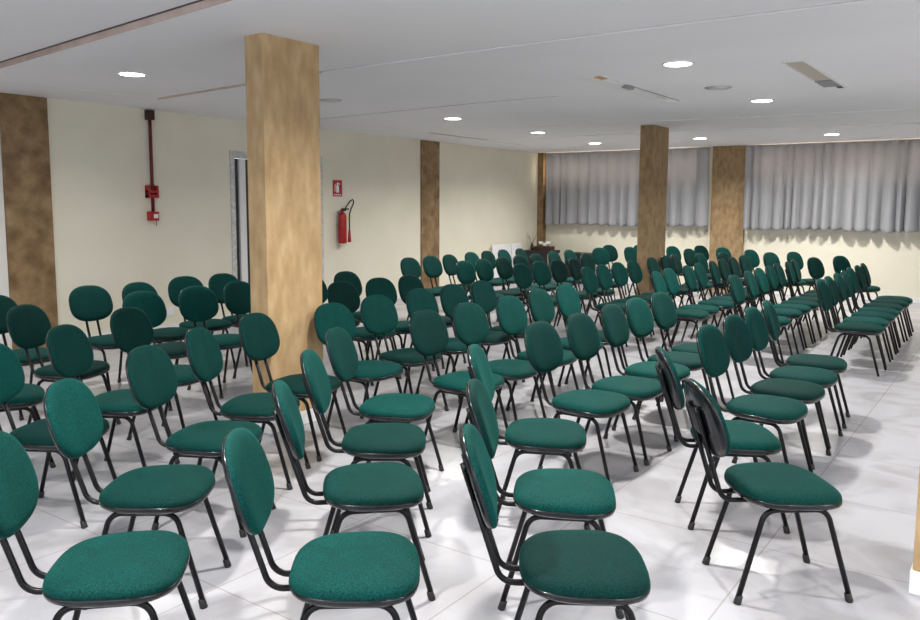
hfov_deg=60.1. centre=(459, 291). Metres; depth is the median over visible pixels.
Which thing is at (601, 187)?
curtain
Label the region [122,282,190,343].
padded chair
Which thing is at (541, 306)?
padded chair
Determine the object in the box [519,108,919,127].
trim
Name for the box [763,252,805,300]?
padded chair
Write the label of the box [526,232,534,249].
vase
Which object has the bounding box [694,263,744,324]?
padded chair
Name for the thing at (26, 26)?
ceiling
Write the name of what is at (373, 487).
padded chair
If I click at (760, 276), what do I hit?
padded chair
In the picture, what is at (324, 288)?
padded chair
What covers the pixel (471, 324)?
padded chair
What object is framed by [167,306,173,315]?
wall socket
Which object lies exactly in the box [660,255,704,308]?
padded chair
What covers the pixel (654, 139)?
square column
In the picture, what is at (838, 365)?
padded chair
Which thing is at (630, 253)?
padded chair
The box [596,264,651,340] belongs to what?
padded chair
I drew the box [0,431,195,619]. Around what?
padded chair
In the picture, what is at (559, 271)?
padded chair
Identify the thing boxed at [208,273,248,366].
padded chair
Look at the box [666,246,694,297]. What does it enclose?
padded chair
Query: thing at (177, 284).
padded chair
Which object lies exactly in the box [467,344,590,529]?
padded chair
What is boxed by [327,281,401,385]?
padded chair
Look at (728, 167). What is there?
square column
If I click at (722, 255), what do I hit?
padded chair
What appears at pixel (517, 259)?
padded chair
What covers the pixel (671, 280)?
padded chair
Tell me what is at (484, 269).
padded chair
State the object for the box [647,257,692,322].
padded chair
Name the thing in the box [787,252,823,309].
padded chair
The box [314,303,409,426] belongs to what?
padded chair
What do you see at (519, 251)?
padded chair
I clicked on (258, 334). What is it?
padded chair
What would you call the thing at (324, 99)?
recessed light
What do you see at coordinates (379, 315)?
padded chair
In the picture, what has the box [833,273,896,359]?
padded chair
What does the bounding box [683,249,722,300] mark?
padded chair
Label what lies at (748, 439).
padded chair
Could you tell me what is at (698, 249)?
padded chair
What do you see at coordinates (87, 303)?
padded chair
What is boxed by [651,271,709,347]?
padded chair
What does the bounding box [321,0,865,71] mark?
trim
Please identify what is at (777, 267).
padded chair
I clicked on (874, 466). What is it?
floor
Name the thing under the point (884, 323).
padded chair
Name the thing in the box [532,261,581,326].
padded chair
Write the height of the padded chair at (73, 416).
0.886 m
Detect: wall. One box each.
[0,98,537,348]
[546,139,919,297]
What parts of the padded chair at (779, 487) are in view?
backrest, post, leg, post, leg, seat, leg, leg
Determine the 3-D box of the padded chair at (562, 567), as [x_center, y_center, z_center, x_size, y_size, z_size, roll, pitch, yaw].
[0.320,0.886,2.617,0.648,0.886,0.464,1,6,2]
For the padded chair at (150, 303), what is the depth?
6.56 m
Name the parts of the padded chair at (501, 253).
backrest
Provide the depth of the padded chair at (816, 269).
11.36 m
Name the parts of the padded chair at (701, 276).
backrest, seat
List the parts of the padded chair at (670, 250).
backrest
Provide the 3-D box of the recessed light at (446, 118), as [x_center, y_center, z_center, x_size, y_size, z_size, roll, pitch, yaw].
[-0.092,-2.254,10.369,0.252,0.015,0.252,5,8,35]
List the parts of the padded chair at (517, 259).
backrest, seat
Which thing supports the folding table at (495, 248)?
on the floor
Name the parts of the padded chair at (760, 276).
backrest, seat, leg, leg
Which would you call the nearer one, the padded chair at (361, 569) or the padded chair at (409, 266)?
the padded chair at (361, 569)
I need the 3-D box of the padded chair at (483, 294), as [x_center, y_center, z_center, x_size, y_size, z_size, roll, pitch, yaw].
[0.433,0.354,7.523,0.648,0.886,0.464,5,8,35]
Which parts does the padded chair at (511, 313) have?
post, leg, backrest, post, leg, seat, leg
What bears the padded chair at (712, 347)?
on the floor
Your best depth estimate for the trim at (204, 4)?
5.29 m
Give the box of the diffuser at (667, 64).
[665,62,691,66]
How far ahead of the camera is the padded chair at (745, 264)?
11.78 m
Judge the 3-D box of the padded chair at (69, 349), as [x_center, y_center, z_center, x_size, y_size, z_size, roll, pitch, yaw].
[-2.074,0.644,4.738,0.648,0.886,0.464,1,6,6]
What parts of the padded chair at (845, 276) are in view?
backrest, post, seat, leg, leg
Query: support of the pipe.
attached to the wall at (104, 237)
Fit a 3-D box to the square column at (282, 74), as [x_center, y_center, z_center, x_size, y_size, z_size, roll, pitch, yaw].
[-1.242,-0.396,5.688,0.199,2.749,0.538,5,8,35]
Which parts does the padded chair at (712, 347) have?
backrest, post, post, leg, seat, leg, leg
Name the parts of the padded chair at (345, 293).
backrest, leg, seat, leg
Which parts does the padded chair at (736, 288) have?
backrest, leg, seat, leg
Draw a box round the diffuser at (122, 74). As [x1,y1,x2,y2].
[119,73,144,76]
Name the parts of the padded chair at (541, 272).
backrest, leg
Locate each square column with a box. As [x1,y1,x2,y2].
[244,33,325,433]
[636,125,668,315]
[709,145,747,290]
[908,469,919,595]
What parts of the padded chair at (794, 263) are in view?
backrest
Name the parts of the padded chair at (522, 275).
backrest, post, seat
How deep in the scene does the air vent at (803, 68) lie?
6.75 m
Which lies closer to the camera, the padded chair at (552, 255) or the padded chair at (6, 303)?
the padded chair at (6, 303)
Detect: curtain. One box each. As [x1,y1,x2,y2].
[545,147,709,227]
[743,139,919,232]
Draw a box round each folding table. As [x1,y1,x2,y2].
[491,244,510,277]
[511,243,521,266]
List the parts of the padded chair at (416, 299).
leg, backrest, leg, leg, seat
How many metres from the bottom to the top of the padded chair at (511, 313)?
0.886 m
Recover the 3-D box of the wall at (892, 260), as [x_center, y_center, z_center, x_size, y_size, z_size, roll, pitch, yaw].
[7.014,-1.335,13.870,13.120,2.929,0.200,5,8,35]
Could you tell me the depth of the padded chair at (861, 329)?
7.75 m
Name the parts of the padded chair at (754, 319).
backrest, post, post, seat, leg, leg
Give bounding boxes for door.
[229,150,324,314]
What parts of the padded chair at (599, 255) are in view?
backrest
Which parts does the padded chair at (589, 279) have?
backrest, post, seat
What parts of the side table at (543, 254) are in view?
panel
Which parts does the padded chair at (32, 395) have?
seat, leg, leg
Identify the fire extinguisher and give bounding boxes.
[337,199,353,243]
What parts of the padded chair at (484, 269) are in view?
backrest, seat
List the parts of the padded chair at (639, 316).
post, backrest, post, seat, leg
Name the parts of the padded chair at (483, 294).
backrest, post, seat, leg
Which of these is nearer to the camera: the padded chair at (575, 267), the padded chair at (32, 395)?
the padded chair at (32, 395)
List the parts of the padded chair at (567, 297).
backrest, leg, seat, leg, leg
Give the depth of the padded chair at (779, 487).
3.24 m
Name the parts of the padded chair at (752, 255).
backrest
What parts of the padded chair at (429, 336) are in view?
post, backrest, post, leg, leg, seat, leg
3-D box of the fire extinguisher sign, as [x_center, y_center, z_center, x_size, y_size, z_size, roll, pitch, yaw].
[-1.891,-1.593,12.278,0.008,0.250,0.200,5,8,35]
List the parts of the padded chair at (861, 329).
backrest, post, post, leg, leg, seat, leg, leg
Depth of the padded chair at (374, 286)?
7.83 m
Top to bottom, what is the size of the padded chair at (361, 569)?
0.886 m
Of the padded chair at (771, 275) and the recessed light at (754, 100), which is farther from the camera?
the padded chair at (771, 275)
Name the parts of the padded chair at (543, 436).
backrest, post, leg, seat, leg, leg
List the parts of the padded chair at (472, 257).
backrest, seat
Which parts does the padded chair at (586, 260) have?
backrest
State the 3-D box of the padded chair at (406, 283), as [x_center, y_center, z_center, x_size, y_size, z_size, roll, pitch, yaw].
[-0.301,0.289,8.094,0.648,0.886,0.464,5,8,36]
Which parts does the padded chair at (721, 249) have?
backrest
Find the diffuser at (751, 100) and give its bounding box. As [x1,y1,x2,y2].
[751,100,771,101]
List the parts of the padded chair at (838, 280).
backrest, post, leg, leg, seat, leg, leg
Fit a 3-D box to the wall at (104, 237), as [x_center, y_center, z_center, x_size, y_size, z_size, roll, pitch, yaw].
[-3.618,-0.975,10.086,0.200,2.929,18.320,5,8,35]
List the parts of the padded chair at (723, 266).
backrest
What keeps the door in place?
in the wall at (104, 237)
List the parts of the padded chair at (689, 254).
backrest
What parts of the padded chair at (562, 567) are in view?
backrest, post, post, leg, leg, seat, leg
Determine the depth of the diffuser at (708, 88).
7.58 m
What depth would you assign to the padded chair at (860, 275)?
9.74 m
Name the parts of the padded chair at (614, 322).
backrest, leg, post, post, seat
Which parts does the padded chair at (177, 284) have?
backrest, seat, leg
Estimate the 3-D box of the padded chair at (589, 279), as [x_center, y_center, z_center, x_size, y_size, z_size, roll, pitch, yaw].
[1.734,0.161,9.297,0.645,0.873,0.464,4,7,33]
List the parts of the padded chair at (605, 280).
backrest, seat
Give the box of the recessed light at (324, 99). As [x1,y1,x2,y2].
[320,98,341,101]
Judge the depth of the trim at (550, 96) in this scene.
8.98 m
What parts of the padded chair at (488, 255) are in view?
backrest, seat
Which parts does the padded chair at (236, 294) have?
leg, backrest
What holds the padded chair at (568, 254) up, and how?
on the floor
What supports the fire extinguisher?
attached to the wall at (104, 237)
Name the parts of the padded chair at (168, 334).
backrest, seat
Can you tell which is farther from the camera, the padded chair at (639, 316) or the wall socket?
the wall socket
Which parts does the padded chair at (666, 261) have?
backrest, seat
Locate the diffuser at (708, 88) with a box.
[707,87,728,89]
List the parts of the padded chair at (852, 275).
backrest, post, seat, leg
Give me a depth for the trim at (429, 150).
14.14 m
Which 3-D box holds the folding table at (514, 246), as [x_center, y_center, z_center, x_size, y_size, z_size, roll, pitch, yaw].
[1.183,-0.597,16.606,0.114,0.818,0.410,5,8,35]
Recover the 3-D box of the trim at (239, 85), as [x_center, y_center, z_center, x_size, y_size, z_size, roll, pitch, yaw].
[-2.217,-1.974,7.679,2.735,0.018,0.027,6,8,41]
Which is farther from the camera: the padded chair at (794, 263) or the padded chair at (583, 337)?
the padded chair at (794, 263)
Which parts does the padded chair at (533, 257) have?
backrest, seat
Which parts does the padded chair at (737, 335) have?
backrest, post, post, seat, leg, leg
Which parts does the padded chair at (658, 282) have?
backrest, leg, leg, leg, seat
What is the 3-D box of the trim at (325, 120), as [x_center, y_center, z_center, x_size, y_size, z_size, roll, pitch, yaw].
[-1.059,-2.422,11.768,0.010,0.015,7.740,5,8,35]
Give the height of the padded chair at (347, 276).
0.886 m
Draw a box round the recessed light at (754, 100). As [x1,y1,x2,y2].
[750,99,773,102]
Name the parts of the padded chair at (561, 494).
backrest, post, post, leg, leg, seat, leg, leg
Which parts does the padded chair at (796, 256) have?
backrest, seat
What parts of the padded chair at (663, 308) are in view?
backrest, post, post, seat, leg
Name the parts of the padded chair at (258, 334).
backrest, post, leg, post, seat, leg, leg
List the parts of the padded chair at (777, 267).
backrest, seat, leg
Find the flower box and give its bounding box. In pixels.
[534,241,554,250]
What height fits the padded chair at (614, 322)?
0.886 m
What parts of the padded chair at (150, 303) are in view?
backrest, seat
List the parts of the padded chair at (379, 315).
leg, post, backrest, post, leg, leg, seat, leg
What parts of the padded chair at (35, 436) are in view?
post, backrest, leg, seat, leg, leg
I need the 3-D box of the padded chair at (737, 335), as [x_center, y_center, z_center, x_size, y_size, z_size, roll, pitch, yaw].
[2.039,0.618,5.163,0.648,0.886,0.464,5,8,39]
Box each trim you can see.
[0,0,231,68]
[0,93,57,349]
[157,71,320,99]
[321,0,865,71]
[323,96,556,118]
[325,120,520,144]
[420,140,439,287]
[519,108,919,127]
[537,153,545,245]
[712,122,919,129]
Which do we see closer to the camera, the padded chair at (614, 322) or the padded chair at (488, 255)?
the padded chair at (614, 322)
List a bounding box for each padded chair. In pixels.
[0,295,49,419]
[0,343,116,528]
[0,383,55,467]
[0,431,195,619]
[6,304,120,423]
[43,378,230,609]
[46,324,179,480]
[69,285,122,390]
[110,307,217,439]
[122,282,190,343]
[122,291,186,410]
[125,345,275,537]
[168,276,235,368]
[178,286,251,397]
[184,327,310,489]
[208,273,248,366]
[221,428,419,619]
[223,281,250,378]
[239,313,345,461]
[271,380,435,600]
[300,349,432,537]
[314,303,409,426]
[322,280,363,360]
[325,327,443,491]
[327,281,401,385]
[334,271,396,359]
[360,295,448,410]
[365,277,434,376]
[398,275,466,368]
[400,257,440,319]
[406,288,481,402]
[409,309,507,435]
[423,256,467,315]
[440,284,516,383]
[442,254,489,313]
[453,302,546,423]
[455,260,503,325]
[459,424,650,619]
[465,252,506,308]
[466,379,623,618]
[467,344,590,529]
[471,280,543,381]
[475,259,522,321]
[481,251,524,305]
[496,257,535,323]
[496,295,578,418]
[498,249,534,289]
[513,255,559,315]
[513,263,565,328]
[515,248,553,300]
[524,321,638,480]
[528,288,604,392]
[530,254,572,294]
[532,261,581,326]
[548,251,581,308]
[550,259,601,325]
[556,284,627,383]
[564,250,604,301]
[566,313,671,465]
[568,258,614,314]
[580,253,622,311]
[580,267,638,346]
[592,248,629,299]
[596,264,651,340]
[600,304,689,441]
[603,245,627,294]
[611,262,665,335]
[624,247,636,295]
[625,297,710,413]
[627,260,676,322]
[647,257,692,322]
[650,292,734,401]
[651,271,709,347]
[655,346,789,533]
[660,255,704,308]
[663,268,718,344]
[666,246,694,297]
[671,254,713,304]
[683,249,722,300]
[683,265,734,338]
[683,378,853,604]
[694,245,719,293]
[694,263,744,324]
[695,253,730,312]
[696,324,812,478]
[709,261,757,326]
[716,247,753,295]
[718,252,760,304]
[718,259,764,315]
[723,314,830,469]
[728,257,772,312]
[728,275,792,362]
[739,255,783,307]
[743,307,842,447]
[744,249,785,301]
[744,271,804,353]
[755,268,813,347]
[761,300,849,428]
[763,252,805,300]
[765,265,821,342]
[773,263,827,336]
[785,261,835,328]
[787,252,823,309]
[791,259,839,324]
[807,257,856,319]
[815,279,886,376]
[824,276,890,367]
[833,256,879,314]
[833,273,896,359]
[840,270,900,352]
[846,267,904,345]
[854,265,910,340]
[860,263,913,335]
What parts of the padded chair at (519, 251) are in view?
backrest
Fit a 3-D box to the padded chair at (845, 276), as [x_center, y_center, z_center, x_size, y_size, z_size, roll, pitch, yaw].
[4.637,0.208,8.997,0.645,0.873,0.464,4,7,31]
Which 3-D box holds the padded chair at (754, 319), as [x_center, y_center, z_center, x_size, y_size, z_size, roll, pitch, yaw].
[2.323,0.573,5.585,0.648,0.886,0.464,5,8,37]
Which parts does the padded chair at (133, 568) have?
backrest, post, post, leg, leg, seat, leg, leg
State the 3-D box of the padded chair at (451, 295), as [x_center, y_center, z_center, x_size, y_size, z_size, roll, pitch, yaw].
[0.148,0.393,7.147,0.648,0.886,0.464,5,8,37]
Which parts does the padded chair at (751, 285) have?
post, backrest, seat, leg, leg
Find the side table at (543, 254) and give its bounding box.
[524,250,559,272]
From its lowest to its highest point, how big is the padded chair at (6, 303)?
0.886 m
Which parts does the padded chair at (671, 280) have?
backrest, leg, leg, seat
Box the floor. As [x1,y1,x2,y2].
[0,279,919,619]
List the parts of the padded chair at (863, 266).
backrest, seat, leg, leg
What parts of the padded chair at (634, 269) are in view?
backrest, seat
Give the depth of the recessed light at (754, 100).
8.43 m
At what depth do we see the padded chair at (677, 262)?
11.98 m
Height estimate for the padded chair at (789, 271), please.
0.873 m
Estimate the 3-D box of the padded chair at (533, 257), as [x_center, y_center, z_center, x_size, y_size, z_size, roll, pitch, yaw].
[1.365,-0.118,11.852,0.645,0.873,0.464,4,7,34]
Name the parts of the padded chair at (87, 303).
post, backrest, post, seat, leg, leg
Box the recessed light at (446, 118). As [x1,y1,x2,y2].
[443,117,462,119]
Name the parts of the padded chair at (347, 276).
backrest, seat, leg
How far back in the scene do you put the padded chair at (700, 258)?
12.28 m
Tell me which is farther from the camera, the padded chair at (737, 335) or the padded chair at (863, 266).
the padded chair at (863, 266)
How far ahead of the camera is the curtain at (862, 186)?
13.81 m
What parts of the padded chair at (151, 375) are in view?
backrest, post, post, leg, leg, seat, leg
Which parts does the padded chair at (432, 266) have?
backrest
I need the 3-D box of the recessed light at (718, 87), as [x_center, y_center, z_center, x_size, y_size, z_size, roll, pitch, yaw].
[2.454,-1.938,7.567,0.252,0.015,0.252,5,8,35]
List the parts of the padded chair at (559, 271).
backrest, seat, leg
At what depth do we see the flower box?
16.72 m
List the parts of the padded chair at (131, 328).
leg, backrest, leg, leg, seat, leg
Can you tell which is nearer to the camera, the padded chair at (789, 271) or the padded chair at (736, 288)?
the padded chair at (736, 288)
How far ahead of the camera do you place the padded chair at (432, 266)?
11.27 m
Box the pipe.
[144,110,158,225]
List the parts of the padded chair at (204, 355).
backrest, post, post, leg, seat, leg, leg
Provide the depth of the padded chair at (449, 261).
11.62 m
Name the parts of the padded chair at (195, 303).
backrest, leg, leg, seat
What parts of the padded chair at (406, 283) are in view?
backrest, seat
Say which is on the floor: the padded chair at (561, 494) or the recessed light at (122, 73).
the padded chair at (561, 494)
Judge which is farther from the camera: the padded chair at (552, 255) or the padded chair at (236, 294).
the padded chair at (552, 255)
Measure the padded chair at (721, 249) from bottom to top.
0.873 m
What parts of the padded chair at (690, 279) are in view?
backrest, leg, seat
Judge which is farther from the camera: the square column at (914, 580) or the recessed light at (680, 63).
the recessed light at (680, 63)
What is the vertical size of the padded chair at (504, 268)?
0.873 m
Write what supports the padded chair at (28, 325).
on the floor
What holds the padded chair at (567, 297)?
on the floor
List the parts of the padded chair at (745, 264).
backrest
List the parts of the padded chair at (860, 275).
backrest, post, seat, leg, leg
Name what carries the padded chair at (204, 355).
on the floor
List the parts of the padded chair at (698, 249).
backrest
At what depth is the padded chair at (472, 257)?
12.20 m
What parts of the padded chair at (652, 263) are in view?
backrest, seat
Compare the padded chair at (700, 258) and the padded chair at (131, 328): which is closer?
the padded chair at (131, 328)
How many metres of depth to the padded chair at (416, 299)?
6.74 m
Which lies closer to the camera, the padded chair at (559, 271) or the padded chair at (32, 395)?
the padded chair at (32, 395)
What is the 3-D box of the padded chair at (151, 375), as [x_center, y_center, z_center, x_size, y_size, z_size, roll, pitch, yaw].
[-1.320,0.724,4.032,0.648,0.886,0.464,1,6,10]
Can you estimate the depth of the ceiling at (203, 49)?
6.56 m
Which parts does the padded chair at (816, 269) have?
backrest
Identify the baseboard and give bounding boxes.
[87,293,400,336]
[552,278,919,302]
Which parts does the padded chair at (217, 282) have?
backrest, seat, leg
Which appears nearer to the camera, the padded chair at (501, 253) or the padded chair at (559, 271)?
the padded chair at (559, 271)
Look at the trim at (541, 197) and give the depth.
17.26 m
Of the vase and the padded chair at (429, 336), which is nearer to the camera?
the padded chair at (429, 336)
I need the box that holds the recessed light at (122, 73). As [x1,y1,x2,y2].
[116,71,146,76]
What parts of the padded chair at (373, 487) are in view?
backrest, post, post, leg, leg, seat, leg, leg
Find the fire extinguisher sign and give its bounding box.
[333,180,341,196]
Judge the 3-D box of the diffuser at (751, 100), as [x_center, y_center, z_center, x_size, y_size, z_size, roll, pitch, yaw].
[3.216,-2.033,8.475,0.210,0.012,0.210,5,8,35]
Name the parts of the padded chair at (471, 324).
backrest, leg, leg, seat, leg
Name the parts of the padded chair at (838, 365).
backrest, post, post, seat, leg, leg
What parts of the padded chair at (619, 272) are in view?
backrest, seat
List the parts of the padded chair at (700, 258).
backrest, seat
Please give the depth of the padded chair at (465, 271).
10.34 m
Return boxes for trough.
[579,75,682,102]
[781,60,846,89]
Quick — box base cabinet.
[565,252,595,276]
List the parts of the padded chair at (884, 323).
backrest, post, post, leg, seat, leg, leg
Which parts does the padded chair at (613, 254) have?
backrest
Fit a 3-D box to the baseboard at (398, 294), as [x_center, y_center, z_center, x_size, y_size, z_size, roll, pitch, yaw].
[-1.350,0.122,13.237,0.012,0.090,10.770,5,8,35]
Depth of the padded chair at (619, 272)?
10.16 m
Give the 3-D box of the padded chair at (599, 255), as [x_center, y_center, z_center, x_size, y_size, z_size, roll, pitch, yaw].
[2.574,-0.302,13.604,0.464,0.873,0.645,-4,7,-33]
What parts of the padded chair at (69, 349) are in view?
backrest, leg, leg, seat, leg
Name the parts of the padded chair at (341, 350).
backrest, post, post, leg, seat, leg, leg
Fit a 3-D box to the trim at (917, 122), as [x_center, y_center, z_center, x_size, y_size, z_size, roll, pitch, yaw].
[7.329,-2.176,9.886,8.127,0.018,0.391,4,7,31]
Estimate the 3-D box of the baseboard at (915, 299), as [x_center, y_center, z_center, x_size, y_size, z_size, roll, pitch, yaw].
[7.003,0.090,13.897,12.580,0.090,0.012,5,8,35]
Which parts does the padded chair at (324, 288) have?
backrest, leg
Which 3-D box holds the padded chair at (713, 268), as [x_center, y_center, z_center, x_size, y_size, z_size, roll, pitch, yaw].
[3.595,0.044,10.458,0.645,0.873,0.464,4,7,29]
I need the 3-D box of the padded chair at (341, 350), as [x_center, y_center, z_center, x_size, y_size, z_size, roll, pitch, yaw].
[-0.446,0.661,4.655,0.648,0.886,0.464,1,6,11]
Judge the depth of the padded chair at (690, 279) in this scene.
9.60 m
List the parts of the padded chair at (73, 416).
backrest, post, post, leg, leg, seat, leg, leg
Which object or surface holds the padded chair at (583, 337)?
on the floor
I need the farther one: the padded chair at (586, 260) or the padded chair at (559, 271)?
the padded chair at (586, 260)
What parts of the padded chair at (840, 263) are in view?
backrest, seat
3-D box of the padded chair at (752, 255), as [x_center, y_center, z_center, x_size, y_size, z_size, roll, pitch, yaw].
[5.049,-0.248,13.220,0.464,0.873,0.645,-4,8,-35]
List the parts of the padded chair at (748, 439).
backrest, post, post, leg, leg, seat, leg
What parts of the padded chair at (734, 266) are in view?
backrest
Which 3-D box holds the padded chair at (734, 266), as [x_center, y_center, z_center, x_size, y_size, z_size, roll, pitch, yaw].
[4.129,-0.042,11.274,0.645,0.873,0.464,5,8,35]
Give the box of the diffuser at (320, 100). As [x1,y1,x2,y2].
[320,100,338,101]
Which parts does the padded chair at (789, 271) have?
post, backrest, seat, leg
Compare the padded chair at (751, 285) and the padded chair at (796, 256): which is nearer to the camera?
the padded chair at (751, 285)
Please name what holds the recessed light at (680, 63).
in the ceiling at (203, 49)
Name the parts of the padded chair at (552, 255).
backrest, seat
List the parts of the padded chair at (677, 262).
backrest, seat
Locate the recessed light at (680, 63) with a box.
[662,60,694,66]
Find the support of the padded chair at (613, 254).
on the floor
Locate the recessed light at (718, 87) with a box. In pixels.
[704,85,731,89]
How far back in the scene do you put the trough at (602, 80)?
7.54 m
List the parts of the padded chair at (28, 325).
backrest, post, post, leg, seat, leg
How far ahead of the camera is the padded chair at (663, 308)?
6.61 m
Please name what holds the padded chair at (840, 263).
on the floor
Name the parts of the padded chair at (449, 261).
backrest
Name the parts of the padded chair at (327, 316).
backrest, leg, leg, leg, seat, leg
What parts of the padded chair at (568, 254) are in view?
backrest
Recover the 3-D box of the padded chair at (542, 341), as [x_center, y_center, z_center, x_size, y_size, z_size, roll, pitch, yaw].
[0.717,0.649,4.819,0.648,0.886,0.464,5,8,37]
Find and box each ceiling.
[0,0,196,60]
[0,0,919,152]
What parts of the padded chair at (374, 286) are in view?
leg, backrest, leg, seat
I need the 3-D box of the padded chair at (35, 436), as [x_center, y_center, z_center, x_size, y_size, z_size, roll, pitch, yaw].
[-2.152,0.712,4.110,0.649,0.886,0.464,1,6,5]
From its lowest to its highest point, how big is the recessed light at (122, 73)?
0.015 m
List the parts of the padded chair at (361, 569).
backrest, post, post, leg, leg, seat, leg, leg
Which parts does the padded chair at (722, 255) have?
backrest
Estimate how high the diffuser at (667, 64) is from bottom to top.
0.012 m
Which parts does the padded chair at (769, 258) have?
backrest, seat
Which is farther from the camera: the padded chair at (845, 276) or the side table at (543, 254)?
the side table at (543, 254)
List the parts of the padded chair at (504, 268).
backrest, seat, leg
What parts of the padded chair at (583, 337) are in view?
backrest, post, leg, post, leg, seat, leg, leg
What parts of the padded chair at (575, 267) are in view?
backrest, seat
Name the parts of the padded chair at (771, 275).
post, backrest, seat, leg, leg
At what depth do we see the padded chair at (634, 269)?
10.57 m
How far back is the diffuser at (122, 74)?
6.96 m
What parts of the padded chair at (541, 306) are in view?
backrest, leg, seat, leg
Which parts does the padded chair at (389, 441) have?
backrest, post, post, leg, seat, leg, leg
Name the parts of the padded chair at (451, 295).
post, backrest, leg, seat, leg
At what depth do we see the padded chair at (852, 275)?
9.40 m
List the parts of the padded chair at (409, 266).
backrest, seat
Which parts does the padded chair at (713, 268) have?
post, backrest, seat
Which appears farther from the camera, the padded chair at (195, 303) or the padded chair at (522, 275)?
the padded chair at (522, 275)
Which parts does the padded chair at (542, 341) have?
backrest, post, post, leg, seat, leg, leg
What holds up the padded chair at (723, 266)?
on the floor
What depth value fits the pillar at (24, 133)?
8.47 m
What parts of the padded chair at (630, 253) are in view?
backrest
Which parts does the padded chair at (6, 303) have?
post, backrest, seat, leg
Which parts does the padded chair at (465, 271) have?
backrest, seat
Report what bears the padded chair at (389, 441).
on the floor
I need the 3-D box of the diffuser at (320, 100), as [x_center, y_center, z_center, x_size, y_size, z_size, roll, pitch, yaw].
[-1.399,-2.057,8.561,0.210,0.012,0.210,5,8,35]

